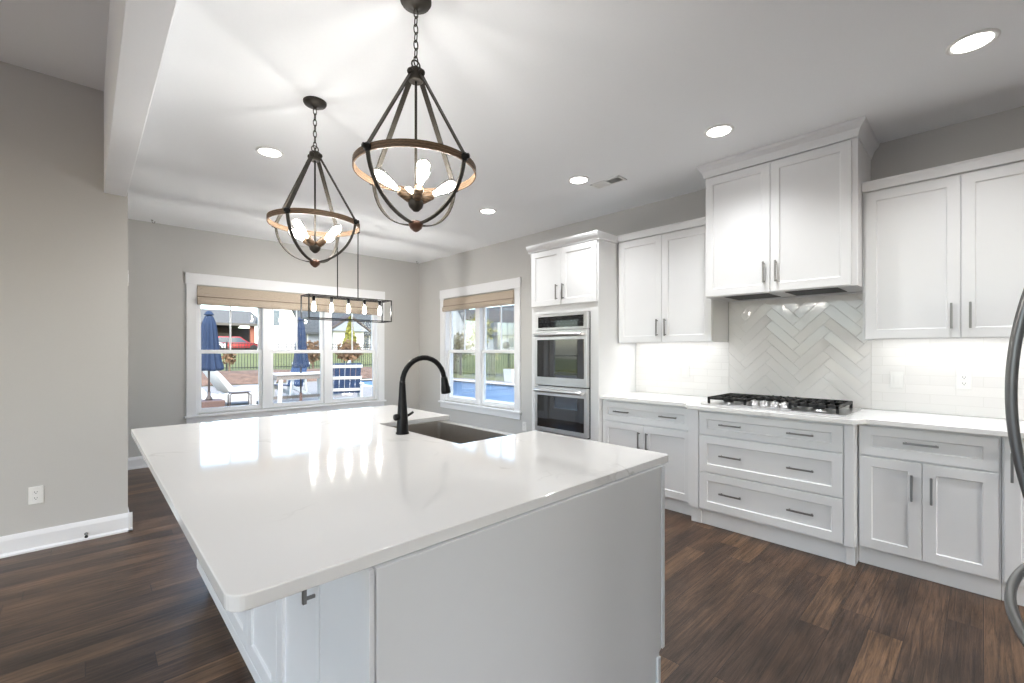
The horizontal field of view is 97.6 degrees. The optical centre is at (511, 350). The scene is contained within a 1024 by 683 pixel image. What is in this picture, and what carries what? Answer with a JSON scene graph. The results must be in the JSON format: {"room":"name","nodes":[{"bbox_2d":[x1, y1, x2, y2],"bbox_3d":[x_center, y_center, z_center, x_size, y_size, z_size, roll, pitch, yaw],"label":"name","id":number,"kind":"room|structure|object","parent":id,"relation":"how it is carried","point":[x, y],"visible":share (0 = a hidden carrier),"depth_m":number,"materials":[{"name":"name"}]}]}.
{"room":"kitchen","nodes":[
{"label":"kitchen","id":0,"kind":"room"},
{"bbox_2d":[0,0,109,90],"bbox_3d":[-2.313,-1.950,-1.921,6.200,0.120,8.800,0,0,-44],"label":"ceiling","id":1,"kind":"structure","parent":0,"point":[66,40],"depth_m":2.70,"materials":[{"name":"paint"}]},
{"bbox_2d":[0,61,127,536],"bbox_3d":[-5.916,-0.270,2.035,6.226,3.240,2.260,0,0,-44],"label":"wall","id":2,"kind":"structure","parent":0,"point":[64,239],"depth_m":3.10,"materials":[{"name":"beige paint"}]},
{"bbox_2d":[28,486,43,504],"bbox_3d":[-3.220,0.978,3.031,0.072,0.116,0.008,0,0,-44],"label":"wall outlet","id":3,"kind":"object","parent":2,"relation":"attached to","point":[35,494],"visible":1,"depth_m":3.03,"materials":[{"name":"white plastic"}]},
{"bbox_2d":[0,512,132,558],"bbox_3d":[-5.119,1.282,1.215,6.252,0.135,0.026,0,0,-44],"label":"baseboard","id":4,"kind":"structure","parent":2,"relation":"attached to","point":[41,539],"depth_m":3.11,"materials":[{"name":"white paint"}]},
{"bbox_2d":[128,509,131,531],"bbox_3d":[-3.084,1.282,3.593,0.026,0.135,0.671,0,0,-44],"label":"baseboard","id":5,"kind":"structure","parent":2,"relation":"attached to","point":[129,516],"depth_m":3.35,"materials":[{"name":"white paint"}]},
{"bbox_2d":[104,0,177,196],"bbox_3d":[0.037,-1.580,0.186,0.126,0.860,8.620,0,0,-44],"label":"beam","id":6,"kind":"structure","parent":2,"relation":"attached to","point":[138,30],"depth_m":1.98,"materials":[{"name":"paint"}]},
{"bbox_2d":[128,219,418,457],"bbox_3d":[-3.116,-0.072,6.364,4.050,2.844,0.160,0,0,-44],"label":"wall","id":7,"kind":"structure","parent":0,"point":[159,255],"depth_m":5.44,"materials":[{"name":"beige paint"}]},
{"bbox_2d":[128,456,147,469],"bbox_3d":[-3.001,1.282,6.345,3.910,0.135,0.026,0,0,-44],"label":"baseboard","id":8,"kind":"structure","parent":7,"relation":"attached to","point":[138,462],"depth_m":5.12,"materials":[{"name":"white paint"}]},
{"bbox_2d":[184,272,385,423],"bbox_3d":[-3.053,-0.025,6.386,2.654,1.850,0.195,0,0,-44],"label":"window","id":9,"kind":"structure","parent":7,"relation":"in","point":[265,352],"depth_m":6.08,"materials":[{"name":"white paint"}]},
{"bbox_2d":[197,286,378,314],"bbox_3d":[-3.001,-0.682,6.331,2.392,0.235,0.070,0,0,-44],"label":"roman shade","id":10,"kind":"object","parent":9,"relation":"attached to","point":[206,295],"visible":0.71,"depth_m":6.05,"materials":[{"name":"beige fabric"}]},
{"bbox_2d":[0,467,1023,682],"bbox_3d":[-1.558,1.410,0.347,10.420,0.120,11.050,0,0,-44],"label":"floor","id":11,"kind":"structure","parent":0,"point":[135,606],"depth_m":2.27,"materials":[{"name":"brown wood"}]},
{"bbox_2d":[197,465,664,682],"bbox_3d":[-0.614,0.903,2.163,1.241,0.893,2.259,0,0,-44],"label":"base cabinet","id":12,"kind":"object","parent":11,"relation":"on","point":[571,589],"visible":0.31,"depth_m":1.28,"materials":[{"name":"white paint"}]},
{"bbox_2d":[131,405,667,611],"bbox_3d":[-0.709,0.440,2.133,1.560,0.030,2.299,0,0,-44],"label":"countertop","id":13,"kind":"structure","parent":12,"relation":"on","point":[270,508],"depth_m":1.41,"materials":[{"name":"white stone"}]},
{"bbox_2d":[393,355,450,434],"bbox_3d":[-0.470,0.225,2.377,0.342,0.400,0.068,0,0,-44],"label":"kitchen faucet","id":14,"kind":"object","parent":13,"relation":"on","point":[401,417],"visible":1,"depth_m":2.28,"materials":[{"name":"black metal"}]},
{"bbox_2d":[394,420,512,443],"bbox_3d":[-0.347,0.576,2.477,0.500,0.238,0.813,0,0,-44],"label":"sink","id":15,"kind":"object","parent":13,"relation":"in","point":[459,433],"visible":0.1,"depth_m":2.77,"materials":[{"name":"metal"}]},
{"bbox_2d":[526,230,635,441],"bbox_3d":[0.730,0.116,4.731,0.719,2.468,0.930,0,0,-44],"label":"tall cabinet","id":16,"kind":"object","parent":11,"relation":"on","point":[580,272],"visible":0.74,"depth_m":4.37,"materials":[{"name":"white paint"}]},
{"bbox_2d":[533,311,589,438],"bbox_3d":[0.678,0.236,4.683,0.667,1.220,0.680,0,0,-44],"label":"wall oven","id":17,"kind":"object","parent":16,"relation":"in","point":[562,340],"visible":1,"depth_m":4.45,"materials":[{"name":"metal"}]},
{"bbox_2d":[603,399,690,514],"bbox_3d":[1.365,0.903,4.119,0.641,0.893,0.884,0,0,-44],"label":"base cabinet","id":18,"kind":"object","parent":11,"relation":"on","point":[659,428],"visible":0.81,"depth_m":3.82,"materials":[{"name":"white paint"}]},
{"bbox_2d":[689,409,858,565],"bbox_3d":[1.995,0.903,3.380,0.746,0.893,1.048,0,0,-44],"label":"base cabinet","id":19,"kind":"object","parent":11,"relation":"on","point":[792,483],"visible":0.97,"depth_m":3.08,"materials":[{"name":"white paint"}]},
{"bbox_2d":[600,392,1023,438],"bbox_3d":[2.242,0.440,3.122,0.742,0.030,3.538,0,0,-44],"label":"countertop","id":20,"kind":"structure","parent":19,"relation":"on","point":[929,421],"depth_m":2.89,"materials":[{"name":"white stone"}]},
{"bbox_2d":[700,393,860,416],"bbox_3d":[2.005,0.392,3.392,0.510,0.066,0.945,0,0,-44],"label":"gas cooktop","id":21,"kind":"object","parent":20,"relation":"in","point":[779,403],"visible":1,"depth_m":3.28,"materials":[{"name":"metal"}]},
{"bbox_2d":[858,424,1000,599],"bbox_3d":[2.608,0.903,2.810,0.641,0.893,0.614,0,0,-44],"label":"base cabinet","id":22,"kind":"object","parent":11,"relation":"on","point":[929,501],"visible":0.99,"depth_m":2.59,"materials":[{"name":"white paint"}]},
{"bbox_2d":[1001,437,1023,605],"bbox_3d":[2.990,0.903,2.408,0.641,0.893,0.492,0,0,-44],"label":"base cabinet","id":23,"kind":"object","parent":11,"relation":"on","point":[1012,500],"visible":0.65,"depth_m":2.37,"materials":[{"name":"white paint"}]},
{"bbox_2d":[1004,289,1023,646],"bbox_3d":[1.567,0.450,0.870,0.910,1.760,0.823,0,0,-44],"label":"refrigerator","id":24,"kind":"object","parent":11,"relation":"on","point":[1014,580],"visible":1,"depth_m":1.12,"materials":[{"name":"metal"}]},
{"bbox_2d":[128,0,1023,263],"bbox_3d":[0.711,-1.554,2.503,4.160,0.120,11.050,0,0,-44],"label":"ceiling","id":25,"kind":"structure","parent":0,"point":[540,95],"depth_m":2.58,"materials":[{"name":"paint"}]},
{"bbox_2d":[255,146,283,157],"bbox_3d":[-1.822,-1.490,3.373,0.190,0.008,0.190,0,0,-44],"label":"recessed light","id":26,"kind":"object","parent":25,"relation":"in","point":[270,152],"visible":1,"depth_m":3.37,"materials":[{"name":"white plastic"}]},
{"bbox_2d":[259,148,280,156],"bbox_3d":[-1.822,-1.490,3.373,0.144,0.002,0.144,0,0,-44],"label":"diffuser","id":27,"kind":"object","parent":26,"relation":"attached to","point":[267,152],"depth_m":3.37,"materials":[{"name":"white plastic"}]},
{"bbox_2d":[266,96,359,267],"bbox_3d":[-1.184,-0.996,2.692,0.512,0.996,0.512,0,0,-44],"label":"pendant light","id":28,"kind":"object","parent":25,"relation":"hanging from","point":[298,231],"visible":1,"depth_m":2.67,"materials":[{"name":"brown metal"}]},
{"bbox_2d":[287,227,308,246],"bbox_3d":[-1.281,-0.686,2.714,0.119,0.128,0.153,0,0,-44],"label":"bulb","id":29,"kind":"object","parent":28,"relation":"attached to","point":[298,236],"depth_m":2.71,"materials":[{"name":"white glass"}]},
{"bbox_2d":[291,218,314,245],"bbox_3d":[-1.206,-0.686,2.595,0.154,0.128,0.119,0,0,-44],"label":"bulb","id":30,"kind":"object","parent":28,"relation":"attached to","point":[298,225],"depth_m":2.57,"materials":[{"name":"white glass"}]},
{"bbox_2d":[321,236,335,246],"bbox_3d":[-1.162,-0.686,2.789,0.154,0.128,0.119,0,0,-44],"label":"bulb","id":31,"kind":"object","parent":28,"relation":"attached to","point":[330,240],"depth_m":2.83,"materials":[{"name":"white glass"}]},
{"bbox_2d":[316,224,342,246],"bbox_3d":[-1.087,-0.686,2.670,0.119,0.128,0.153,0,0,-44],"label":"bulb","id":32,"kind":"object","parent":28,"relation":"attached to","point":[334,231],"depth_m":2.66,"materials":[{"name":"white glass"}]},
{"bbox_2d":[301,232,391,322],"bbox_3d":[-2.029,-0.932,5.556,1.045,1.122,0.262,0,0,-44],"label":"linear chandelier","id":33,"kind":"object","parent":25,"relation":"hanging from","point":[314,296],"visible":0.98,"depth_m":5.54,"materials":[{"name":"black metal"}]},
{"bbox_2d":[311,296,316,311],"bbox_3d":[-2.330,-0.547,5.269,0.062,0.187,0.062,0,0,-44],"label":"bulb","id":34,"kind":"object","parent":33,"relation":"attached to","point":[313,307],"depth_m":5.26,"materials":[{"name":"white glass"}]},
{"bbox_2d":[329,297,333,312],"bbox_3d":[-2.179,-0.547,5.412,0.062,0.187,0.062,0,0,-44],"label":"bulb","id":35,"kind":"object","parent":33,"relation":"attached to","point":[331,308],"depth_m":5.40,"materials":[{"name":"white glass"}]},
{"bbox_2d":[346,299,350,313],"bbox_3d":[-2.029,-0.547,5.556,0.062,0.187,0.062,0,0,-44],"label":"bulb","id":36,"kind":"object","parent":33,"relation":"attached to","point":[348,309],"depth_m":5.55,"materials":[{"name":"white glass"}]},
{"bbox_2d":[362,300,366,314],"bbox_3d":[-1.877,-0.547,5.699,0.062,0.187,0.062,0,0,-44],"label":"bulb","id":37,"kind":"object","parent":33,"relation":"attached to","point":[364,310],"depth_m":5.69,"materials":[{"name":"white glass"}]},
{"bbox_2d":[377,301,381,315],"bbox_3d":[-1.726,-0.547,5.843,0.062,0.187,0.062,0,0,-44],"label":"bulb","id":38,"kind":"object","parent":33,"relation":"attached to","point":[379,311],"depth_m":5.83,"materials":[{"name":"white glass"}]},
{"bbox_2d":[352,0,475,231],"bbox_3d":[-0.410,-0.999,1.909,0.511,0.990,0.511,0,0,4],"label":"pendant light","id":39,"kind":"object","parent":25,"relation":"hanging from","point":[416,196],"visible":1,"depth_m":1.88,"materials":[{"name":"brown metal"}]},
{"bbox_2d":[374,167,412,201],"bbox_3d":[-0.502,-0.692,1.871,0.166,0.128,0.094,0,0,-44],"label":"bulb","id":40,"kind":"object","parent":39,"relation":"attached to","point":[384,179],"depth_m":1.87,"materials":[{"name":"white glass"}]},
{"bbox_2d":[404,185,413,193],"bbox_3d":[-0.447,-0.692,2.001,0.094,0.128,0.166,0,0,-44],"label":"bulb","id":41,"kind":"object","parent":39,"relation":"attached to","point":[410,190],"depth_m":2.04,"materials":[{"name":"white glass"}]},
{"bbox_2d":[412,158,430,200],"bbox_3d":[-0.372,-0.692,1.817,0.094,0.128,0.166,0,0,-44],"label":"bulb","id":42,"kind":"object","parent":39,"relation":"attached to","point":[422,171],"depth_m":1.81,"materials":[{"name":"white glass"}]},
{"bbox_2d":[422,178,455,203],"bbox_3d":[-0.318,-0.692,1.946,0.166,0.128,0.094,0,0,-44],"label":"bulb","id":43,"kind":"object","parent":39,"relation":"attached to","point":[444,188],"depth_m":1.94,"materials":[{"name":"white glass"}]},
{"bbox_2d":[479,208,496,213],"bbox_3d":[-0.259,-1.490,4.796,0.190,0.008,0.190,0,0,-44],"label":"recessed light","id":44,"kind":"object","parent":25,"relation":"in","point":[485,210],"visible":1,"depth_m":4.79,"materials":[{"name":"white plastic"}]},
{"bbox_2d":[481,209,494,213],"bbox_3d":[-0.259,-1.490,4.796,0.144,0.002,0.144,0,0,-44],"label":"diffuser","id":45,"kind":"object","parent":44,"relation":"attached to","point":[484,211],"depth_m":4.80,"materials":[{"name":"white plastic"}]},
{"bbox_2d":[568,176,589,184],"bbox_3d":[0.585,-1.490,3.921,0.190,0.008,0.190,0,0,-44],"label":"recessed light","id":46,"kind":"object","parent":25,"relation":"in","point":[577,180],"visible":1,"depth_m":3.92,"materials":[{"name":"white plastic"}]},
{"bbox_2d":[571,177,586,183],"bbox_3d":[0.585,-1.490,3.921,0.144,0.002,0.144,0,0,-44],"label":"diffuser","id":47,"kind":"object","parent":46,"relation":"attached to","point":[574,180],"depth_m":3.92,"materials":[{"name":"white plastic"}]},
{"bbox_2d":[590,175,626,188],"bbox_3d":[0.851,-1.490,3.968,0.130,0.008,0.300,0,0,-44],"label":"ceiling vent","id":48,"kind":"object","parent":25,"relation":"in","point":[616,179],"visible":1,"depth_m":3.96,"materials":[{"name":"white plastic"}]},
{"bbox_2d":[704,124,733,137],"bbox_3d":[1.408,-1.490,3.048,0.190,0.008,0.190,0,0,-44],"label":"recessed light","id":49,"kind":"object","parent":25,"relation":"in","point":[717,131],"visible":1,"depth_m":3.04,"materials":[{"name":"white plastic"}]},
{"bbox_2d":[707,126,730,136],"bbox_3d":[1.408,-1.490,3.048,0.144,0.002,0.144,0,0,-44],"label":"diffuser","id":50,"kind":"object","parent":49,"relation":"attached to","point":[716,131],"depth_m":3.04,"materials":[{"name":"white plastic"}]},
{"bbox_2d":[945,28,1000,55],"bbox_3d":[2.228,-1.490,2.170,0.190,0.008,0.190,0,0,-44],"label":"recessed light","id":51,"kind":"object","parent":25,"relation":"in","point":[974,41],"visible":1,"depth_m":2.16,"materials":[{"name":"white plastic"}]},
{"bbox_2d":[951,32,993,52],"bbox_3d":[2.228,-1.490,2.170,0.144,0.002,0.144,0,0,-44],"label":"diffuser","id":52,"kind":"object","parent":51,"relation":"attached to","point":[976,41],"depth_m":2.17,"materials":[{"name":"white plastic"}]},
{"bbox_2d":[419,106,1023,433],"bbox_3d":[2.157,-0.072,3.871,0.160,2.844,11.040,0,0,-44],"label":"wall","id":53,"kind":"structure","parent":0,"point":[1003,131],"depth_m":5.77,"materials":[{"name":"beige paint"}]},
{"bbox_2d":[438,277,521,419],"bbox_3d":[-0.477,-0.028,6.603,0.195,1.875,1.874,0,0,-44],"label":"window","id":54,"kind":"structure","parent":53,"relation":"in","point":[446,318],"depth_m":6.56,"materials":[{"name":"white paint"}]},
{"bbox_2d":[442,290,513,311],"bbox_3d":[-0.531,-0.713,6.551,0.070,0.195,1.612,0,0,-44],"label":"roman shade","id":55,"kind":"object","parent":54,"relation":"attached to","point":[502,298],"visible":1,"depth_m":6.45,"materials":[{"name":"beige fabric"}]},
{"bbox_2d":[522,422,525,430],"bbox_3d":[0.161,0.990,5.849,0.008,0.116,0.072,0,0,-44],"label":"wall outlet","id":56,"kind":"object","parent":53,"relation":"attached to","point":[523,423],"visible":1,"depth_m":5.85,"materials":[{"name":"white plastic"}]},
{"bbox_2d":[618,217,727,342],"bbox_3d":[1.472,-0.602,4.191,0.386,1.053,0.916,0,0,-44],"label":"upper cabinet","id":57,"kind":"object","parent":53,"relation":"attached to","point":[662,269],"visible":0.88,"depth_m":4.04,"materials":[{"name":"white paint"}]},
{"bbox_2d":[636,342,728,396],"bbox_3d":[1.611,0.172,4.323,0.009,0.504,0.928,0,0,-44],"label":"backsplash","id":58,"kind":"structure","parent":53,"relation":"attached to","point":[658,365],"depth_m":4.28,"materials":[{"name":"tile"}]},
{"bbox_2d":[696,116,879,302],"bbox_3d":[2.072,-0.958,3.432,0.562,1.068,1.090,0,0,-44],"label":"upper cabinet","id":59,"kind":"object","parent":53,"relation":"attached to","point":[785,215],"visible":0.9,"depth_m":3.20,"materials":[{"name":"white paint"}]},
{"bbox_2d":[715,286,862,300],"bbox_3d":[2.086,-0.443,3.446,0.412,0.027,0.946,0,0,-44],"label":"range hood","id":60,"kind":"object","parent":59,"relation":"attached to","point":[846,288],"visible":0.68,"depth_m":3.39,"materials":[{"name":"metal"}]},
{"bbox_2d":[729,293,870,408],"bbox_3d":[2.274,-0.012,3.624,0.011,0.872,0.994,0,0,-44],"label":"backsplash herringbone","id":61,"kind":"structure","parent":53,"relation":"attached to","point":[804,347],"depth_m":3.58,"materials":[{"name":"tile"}]},
{"bbox_2d":[862,148,1023,339],"bbox_3d":[2.800,-0.602,2.794,0.386,1.053,0.934,0,0,-44],"label":"upper cabinet","id":62,"kind":"object","parent":53,"relation":"attached to","point":[943,245],"visible":1,"depth_m":2.73,"materials":[{"name":"white paint"}]},
{"bbox_2d":[871,337,1023,419],"bbox_3d":[3.173,0.172,2.679,0.009,0.504,1.612,0,0,-44],"label":"backsplash","id":63,"kind":"structure","parent":53,"relation":"attached to","point":[929,367],"depth_m":2.98,"materials":[{"name":"tile"}]},
{"bbox_2d":[890,371,903,387],"bbox_3d":[2.709,0.205,3.154,0.008,0.116,0.072,0,0,-44],"label":"light switch","id":64,"kind":"object","parent":63,"relation":"attached to","point":[896,378],"visible":1,"depth_m":3.15,"materials":[{"name":"white plastic"}]},
{"bbox_2d":[956,372,971,389],"bbox_3d":[2.939,0.195,2.912,0.008,0.116,0.072,0,0,-44],"label":"wall outlet","id":65,"kind":"object","parent":63,"relation":"attached to","point":[963,379],"visible":1,"depth_m":2.91,"materials":[{"name":"white plastic"}]},
{"bbox_2d":[961,375,967,379],"bbox_3d":[2.937,0.175,2.910,0.002,0.028,0.032,0,0,-44],"label":"socket","id":66,"kind":"object","parent":65,"relation":"attached to","point":[963,377],"depth_m":2.91,"materials":[{"name":"white plastic"}]},
{"bbox_2d":[961,381,967,385],"bbox_3d":[2.937,0.215,2.910,0.002,0.028,0.032,0,0,-44],"label":"socket","id":67,"kind":"object","parent":65,"relation":"attached to","point":[963,383],"depth_m":2.91,"materials":[{"name":"white plastic"}]},
{"label":"outside","id":68,"kind":"structure","parent":0,"visible":0},
{"bbox_2d":[201,377,511,406],"bbox_3d":[-8.944,1.570,9.848,28.600,0.200,17.400,0,0,-44],"label":"patio","id":69,"kind":"structure","parent":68,"point":[311,386],"depth_m":15.72,"materials":[{"name":"concrete"}]},
{"bbox_2d":[201,311,224,407],"bbox_3d":[-7.157,0.265,10.581,0.590,2.409,0.590,0,0,-44],"label":"patio umbrella","id":70,"kind":"object","parent":69,"relation":"on","point":[209,333],"visible":0.8,"depth_m":10.47,"materials":[{"name":"blue fabric"}]},
{"bbox_2d":[201,387,257,404],"bbox_3d":[-7.804,1.012,12.096,1.933,0.916,0.680,0,0,-32],"label":"chaise lounge","id":71,"kind":"object","parent":69,"relation":"on","point":[234,397],"visible":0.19,"depth_m":12.00,"materials":[{"name":"white plastic"}]},
{"bbox_2d":[203,371,257,394],"bbox_3d":[-8.610,1.012,14.177,0.680,0.916,1.933,0,0,28],"label":"chaise lounge","id":72,"kind":"object","parent":69,"relation":"on","point":[218,381],"visible":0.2,"depth_m":13.60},
{"bbox_2d":[227,391,251,405],"bbox_3d":[-6.564,1.228,10.799,0.468,0.465,0.240,0,0,-44],"label":"side table","id":73,"kind":"object","parent":69,"relation":"on","point":[239,392],"visible":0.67,"depth_m":10.72,"materials":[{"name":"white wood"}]},
{"bbox_2d":[273,362,310,398],"bbox_3d":[-6.875,0.921,14.029,0.740,1.190,1.083,0,0,11],"label":"deck chair","id":74,"kind":"object","parent":69,"relation":"on","point":[292,384],"visible":0.37,"depth_m":14.13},
{"bbox_2d":[273,371,319,402],"bbox_3d":[-5.891,1.048,12.501,1.480,0.856,0.968,0,0,-44],"label":"outdoor table","id":75,"kind":"object","parent":69,"relation":"on","point":[280,377],"visible":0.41,"depth_m":12.14,"materials":[{"name":"white plastic"}]},
{"bbox_2d":[292,317,308,401],"bbox_3d":[-5.891,0.265,12.501,0.500,2.409,0.500,0,0,-44],"label":"patio umbrella","id":76,"kind":"object","parent":69,"relation":"on","point":[300,360],"visible":0.81,"depth_m":12.41,"materials":[{"name":"blue fabric"}]},
{"bbox_2d":[333,360,351,394],"bbox_3d":[-5.888,0.921,15.030,1.083,1.190,0.780,0,0,-14],"label":"deck chair","id":77,"kind":"object","parent":69,"relation":"on","point":[349,361],"visible":0.13,"depth_m":14.81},
{"bbox_2d":[333,363,363,396],"bbox_3d":[-4.515,0.921,12.025,0.980,1.190,1.083,0,0,-26],"label":"deck chair","id":78,"kind":"object","parent":69,"relation":"on","point":[356,386],"visible":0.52,"depth_m":11.81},
{"bbox_2d":[333,379,513,403],"bbox_3d":[-2.291,1.455,18.308,5.400,0.030,13.400,0,0,-44],"label":"pool coping","id":79,"kind":"object","parent":69,"relation":"on","point":[488,382],"visible":0.07,"depth_m":19.04},
{"bbox_2d":[361,381,513,402],"bbox_3d":[-2.400,1.595,18.204,4.980,0.130,13.280,0,0,-44],"label":"pool water","id":80,"kind":"structure","parent":69,"relation":"in","point":[466,389],"depth_m":16.76,"materials":[{"name":"blue liquid"}]},
{"bbox_2d":[503,368,513,382],"bbox_3d":[0.002,1.157,20.831,0.598,0.623,0.598,0,0,-44],"label":"planter","id":81,"kind":"object","parent":69,"relation":"on","point":[508,373],"visible":0.71,"depth_m":20.58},
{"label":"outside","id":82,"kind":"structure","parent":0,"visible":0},
{"bbox_2d":[201,353,513,386],"bbox_3d":[-15.069,1.010,59.412,120.000,1.820,93.100,0,0,-44],"label":"lawn","id":83,"kind":"structure","parent":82,"point":[282,356],"depth_m":30.62,"materials":[{"name":"green plant"}]},
{"bbox_2d":[201,309,257,349],"bbox_3d":[-34.505,-2.025,48.946,10.400,5.150,13.500,0,0,-44],"label":"house","id":84,"kind":"structure","parent":83,"relation":"on","point":[238,318],"depth_m":49.01,"materials":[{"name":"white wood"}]},
{"bbox_2d":[218,336,257,349],"bbox_3d":[-27.103,-0.628,43.909,4.394,1.445,1.820,0,0,-44],"label":"car","id":85,"kind":"object","parent":83,"relation":"on","point":[222,339],"visible":0.3,"depth_m":43.28,"materials":[{"name":"red paint"}]},
{"bbox_2d":[255,309,298,349],"bbox_3d":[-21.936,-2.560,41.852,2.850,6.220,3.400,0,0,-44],"label":"house","id":86,"kind":"structure","parent":83,"relation":"on","point":[283,321],"depth_m":40.88,"materials":[{"name":"white"}]},
{"bbox_2d":[201,367,371,385],"bbox_3d":[-14.439,1.210,19.552,22.000,0.537,4.200,0,0,-44],"label":"mulch bed","id":87,"kind":"object","parent":83,"relation":"on","point":[247,376],"visible":0.2,"depth_m":20.48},
{"bbox_2d":[221,349,236,370],"bbox_3d":[-13.370,0.599,21.204,0.571,1.414,0.640,0,0,20],"label":"shrub","id":88,"kind":"object","parent":87,"relation":"on","point":[228,357],"visible":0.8,"depth_m":21.13,"materials":[{"name":"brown plant"}]},
{"bbox_2d":[306,340,319,368],"bbox_3d":[-10.874,0.335,24.427,1.286,1.843,1.246,0,0,15],"label":"shrub","id":89,"kind":"object","parent":87,"relation":"on","point":[311,346],"visible":0.51,"depth_m":24.26,"materials":[{"name":"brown plant"}]},
{"bbox_2d":[335,339,362,362],"bbox_3d":[-9.309,0.294,25.652,1.475,1.957,1.590,0,0,-1],"label":"shrub","id":90,"kind":"object","parent":87,"relation":"on","point":[346,346],"visible":0.74,"depth_m":25.39,"materials":[{"name":"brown plant"}]},
{"bbox_2d":[219,342,371,370],"bbox_3d":[-14.031,0.320,23.913,18.670,1.560,0.070,0,0,-44],"label":"iron fence","id":91,"kind":"object","parent":83,"relation":"on","point":[226,343],"visible":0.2,"depth_m":24.14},
{"bbox_2d":[294,310,370,349],"bbox_3d":[-19.046,-2.460,50.460,13.100,6.020,6.000,0,0,-44],"label":"house","id":92,"kind":"structure","parent":83,"relation":"on","point":[311,326],"depth_m":46.54,"materials":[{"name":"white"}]},
{"bbox_2d":[342,316,358,349],"bbox_3d":[-13.555,-1.145,37.445,1.755,3.603,1.680,0,0,-5],"label":"conifer","id":93,"kind":"object","parent":83,"relation":"on","point":[347,335],"visible":0.38,"depth_m":37.30,"materials":[{"name":"green plant"}]},
{"bbox_2d":[332,315,370,349],"bbox_3d":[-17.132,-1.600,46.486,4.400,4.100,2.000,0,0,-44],"label":"house","id":94,"kind":"structure","parent":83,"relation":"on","point":[338,327],"depth_m":45.66,"materials":[{"name":"white"}]},
{"bbox_2d":[453,309,474,354],"bbox_3d":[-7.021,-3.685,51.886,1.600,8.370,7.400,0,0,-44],"label":"house","id":95,"kind":"structure","parent":83,"relation":"on","point":[458,316],"depth_m":49.69,"materials":[{"name":"white"}]},
{"bbox_2d":[453,331,474,369],"bbox_3d":[-3.833,0.010,29.244,2.819,2.627,2.836,0,0,-44],"label":"shrub","id":96,"kind":"object","parent":83,"relation":"on","point":[458,343],"visible":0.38,"depth_m":28.99,"materials":[{"name":"green plant"}]},
{"bbox_2d":[462,313,497,345],"bbox_3d":[-2.235,-0.741,30.432,2.326,3.788,2.381,0,0,11],"label":"young tree","id":97,"kind":"object","parent":83,"relation":"on","point":[490,331],"visible":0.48,"depth_m":30.39,"materials":[{"name":"green plant"}]},
{"bbox_2d":[453,349,512,376],"bbox_3d":[-2.260,0.513,25.027,0.070,1.913,14.270,0,0,-44],"label":"iron fence","id":98,"kind":"object","parent":83,"relation":"on","point":[509,354],"visible":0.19,"depth_m":24.09,"materials":[{"name":"black metal"}]},
{"bbox_2d":[469,305,513,349],"bbox_3d":[-2.605,-3.285,72.427,13.000,7.570,24.400,0,0,-44],"label":"house","id":99,"kind":"structure","parent":83,"relation":"on","point":[493,313],"depth_m":64.52,"materials":[{"name":"white"}]},
{"bbox_2d":[502,342,509,349],"bbox_3d":[-0.639,-0.294,49.328,0.826,1.432,0.831,0,0,-44],"label":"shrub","id":100,"kind":"object","parent":83,"relation":"on","point":[506,345],"visible":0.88,"depth_m":49.05,"materials":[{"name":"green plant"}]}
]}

